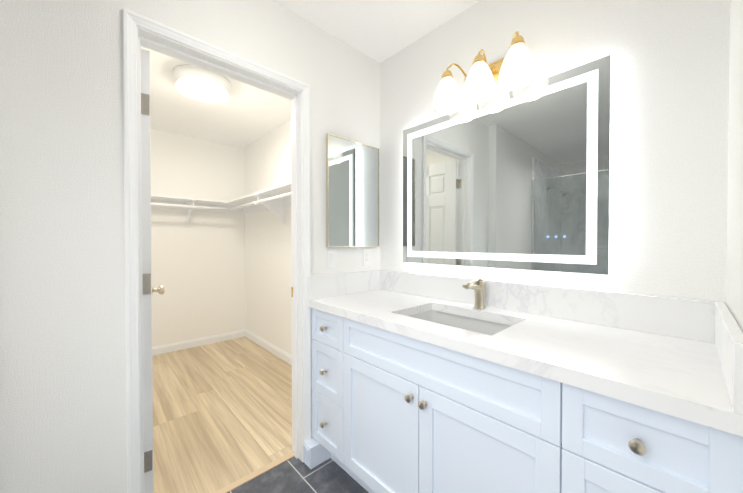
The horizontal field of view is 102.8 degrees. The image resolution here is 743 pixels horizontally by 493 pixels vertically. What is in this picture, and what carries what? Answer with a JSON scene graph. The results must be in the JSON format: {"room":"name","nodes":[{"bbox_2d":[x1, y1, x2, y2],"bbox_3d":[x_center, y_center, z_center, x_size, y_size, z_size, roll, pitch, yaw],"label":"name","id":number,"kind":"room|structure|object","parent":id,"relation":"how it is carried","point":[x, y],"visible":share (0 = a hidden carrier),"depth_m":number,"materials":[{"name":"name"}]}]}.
{"room":"bathroom","nodes":[
{"label":"bathroom","id":0,"kind":"room"},
{"bbox_2d":[0,0,379,492],"bbox_3d":[-1.441,-0.014,0.664,4.070,2.440,0.200,-1,1,-43],"label":"wall","id":1,"kind":"structure","parent":0,"point":[63,424],"depth_m":1.03,"materials":[{"name":"paint"}]},
{"bbox_2d":[140,48,164,492],"bbox_3d":[-1.163,0.175,1.535,0.171,2.018,0.706,0,1,-37],"label":"closet door","id":2,"kind":"structure","parent":1,"relation":"in","point":[148,289],"depth_m":1.26,"materials":[{"name":"white paint"}]},
{"bbox_2d":[123,8,310,492],"bbox_3d":[-0.679,0.156,1.432,0.793,2.083,0.155,-1,1,-43],"label":"door frame","id":3,"kind":"structure","parent":1,"relation":"attached to","point":[139,30],"depth_m":1.26,"materials":[{"name":"white paint"}]},
{"bbox_2d":[327,249,336,268],"bbox_3d":[-0.232,0.072,1.758,0.070,0.115,0.013,-1,1,-43],"label":"switch plate","id":4,"kind":"object","parent":1,"relation":"attached to","point":[331,258],"visible":1,"depth_m":1.75,"materials":[{"name":"white plastic"}]},
{"bbox_2d":[308,270,378,297],"bbox_3d":[-0.150,0.227,1.828,0.552,0.130,0.020,-1,1,-43],"label":"backsplash","id":5,"kind":"structure","parent":1,"relation":"attached to","point":[319,286],"depth_m":1.79,"materials":[{"name":"white stone"}]},
{"bbox_2d":[326,133,378,246],"bbox_3d":[-0.106,-0.328,1.866,0.417,0.660,0.020,-1,1,-43],"label":"medicine cabinet mirror","id":6,"kind":"object","parent":1,"relation":"attached to","point":[352,193],"visible":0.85,"depth_m":1.84,"materials":[{"name":"silver glass"}]},
{"bbox_2d":[363,248,370,265],"bbox_3d":[-0.029,0.069,1.951,0.070,0.115,0.008,-1,1,-43],"label":"electrical outlet plate","id":7,"kind":"object","parent":1,"relation":"attached to","point":[366,256],"visible":1,"depth_m":1.95,"materials":[{"name":"white plastic"}]},
{"bbox_2d":[150,129,244,346],"bbox_3d":[-2.372,-0.044,3.270,1.870,2.440,0.120,-1,1,-43],"label":"wall","id":8,"kind":"structure","parent":0,"point":[198,268],"depth_m":3.48,"materials":[{"name":"paint"}]},
{"bbox_2d":[151,194,226,225],"bbox_3d":[-2.295,-0.373,3.048,1.440,0.294,0.300,-1,1,-43],"label":"shelf","id":9,"kind":"object","parent":8,"relation":"attached to","point":[157,201],"depth_m":3.29,"materials":[{"name":"white paint"}]},
{"bbox_2d":[152,329,243,355],"bbox_3d":[-2.286,1.131,3.272,1.680,0.090,0.014,-1,1,-43],"label":"baseboard","id":10,"kind":"structure","parent":8,"relation":"attached to","point":[156,350],"depth_m":3.47,"materials":[{"name":"white paint"}]},
{"bbox_2d":[152,336,291,492],"bbox_3d":[-1.549,1.216,2.404,1.870,0.060,2.530,-1,1,-43],"label":"floor","id":11,"kind":"structure","parent":0,"point":[222,414],"depth_m":2.10,"materials":[{"name":"brown wood"}]},
{"bbox_2d":[214,451,293,492],"bbox_3d":[-0.701,1.194,1.467,0.703,0.006,0.040,-1,1,-43],"label":"threshold","id":12,"kind":"object","parent":11,"relation":"on","point":[252,475],"depth_m":1.55,"materials":[{"name":"beige wood"}]},
{"bbox_2d":[228,457,368,492],"bbox_3d":[-0.392,1.249,-0.443,4.070,0.060,3.210,-1,1,-43],"label":"floor","id":13,"kind":"structure","parent":0,"point":[295,475],"depth_m":1.51,"materials":[{"name":"tile"}]},
{"bbox_2d":[303,306,742,492],"bbox_3d":[0.360,0.769,1.282,0.600,0.860,1.524,-1,1,-43],"label":"bathroom vanity","id":14,"kind":"object","parent":13,"relation":"on","point":[424,383],"depth_m":0.94,"materials":[{"name":"white paint"}]},
{"bbox_2d":[308,290,742,429],"bbox_3d":[0.371,0.319,1.286,0.572,0.040,1.524,-1,1,-43],"label":"countertop","id":15,"kind":"structure","parent":14,"relation":"on","point":[683,374],"depth_m":0.88,"materials":[{"name":"white stone"}]},
{"bbox_2d":[411,306,514,333],"bbox_3d":[0.363,0.395,1.287,0.356,0.138,0.506,-1,1,-43],"label":"sink","id":16,"kind":"object","parent":15,"relation":"in","point":[433,314],"depth_m":1.44,"materials":[{"name":"white ceramic"}]},
{"bbox_2d":[459,278,486,309],"bbox_3d":[0.482,0.225,1.396,0.161,0.144,0.054,-1,1,-43],"label":"faucet","id":17,"kind":"object","parent":15,"relation":"on","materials":[{"name":"beige"}]},
{"bbox_2d":[140,0,480,148],"bbox_3d":[-1.212,-1.282,0.493,4.190,0.100,5.740,-1,1,-43],"label":"ceiling","id":18,"kind":"structure","parent":0,"point":[244,116],"depth_m":2.01,"materials":[{"name":"paint"}]},
{"bbox_2d":[173,64,230,102],"bbox_3d":[-1.264,-1.204,2.225,0.380,0.095,0.380,-1,1,-43],"label":"closet ceiling light","id":19,"kind":"object","parent":18,"relation":"attached to","point":[194,82],"visible":1,"depth_m":2.22,"materials":[{"name":"white glass"}]},
{"bbox_2d":[244,0,729,354],"bbox_3d":[0.273,-0.028,1.896,0.122,2.440,5.740,-1,1,-43],"label":"wall","id":20,"kind":"structure","parent":0,"point":[670,125],"depth_m":1.11,"materials":[{"name":"paint"}]},
{"bbox_2d":[227,182,290,223],"bbox_3d":[-0.954,-0.371,2.892,0.306,0.294,2.358,-1,1,-43],"label":"shelf","id":21,"kind":"object","parent":20,"relation":"attached to","point":[275,200],"depth_m":2.97,"materials":[{"name":"white paint"}]},
{"bbox_2d":[244,329,291,364],"bbox_3d":[-0.841,1.134,3.004,0.016,0.090,2.380,-1,1,-43],"label":"baseboard","id":22,"kind":"structure","parent":20,"relation":"attached to","point":[256,339],"depth_m":3.31,"materials":[{"name":"white paint"}]},
{"bbox_2d":[432,31,536,114],"bbox_3d":[0.518,-0.810,1.396,0.194,0.242,0.489,-1,1,-43],"label":"sconce","id":23,"kind":"object","parent":20,"relation":"attached to","point":[514,68],"visible":1,"depth_m":1.33,"materials":[{"name":"white glass"}]},
{"bbox_2d":[403,55,611,274],"bbox_3d":[0.551,-0.304,1.474,0.042,0.810,1.003,-1,1,-43],"label":"led mirror","id":24,"kind":"object","parent":20,"relation":"attached to","point":[519,179],"visible":1,"depth_m":1.32,"materials":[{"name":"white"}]},
{"bbox_2d":[379,270,714,341],"bbox_3d":[0.572,0.231,1.474,0.020,0.130,1.524,-1,1,-43],"label":"backsplash","id":25,"kind":"structure","parent":20,"relation":"attached to","point":[677,317],"depth_m":1.17,"materials":[{"name":"white stone"}]},
{"bbox_2d":[726,0,742,331],"bbox_3d":[1.246,-0.006,-0.035,1.100,2.440,1.590,-1,1,-43],"label":"wall","id":26,"kind":"structure","parent":0,"point":[734,291],"depth_m":0.77,"materials":[{"name":"paint"}]},
{"bbox_2d":[715,302,742,413],"bbox_3d":[0.877,0.240,0.729,0.552,0.130,0.020,-1,1,-43],"label":"backsplash","id":27,"kind":"structure","parent":26,"relation":"attached to","point":[728,334],"depth_m":0.61,"materials":[{"name":"white stone"}]}
]}

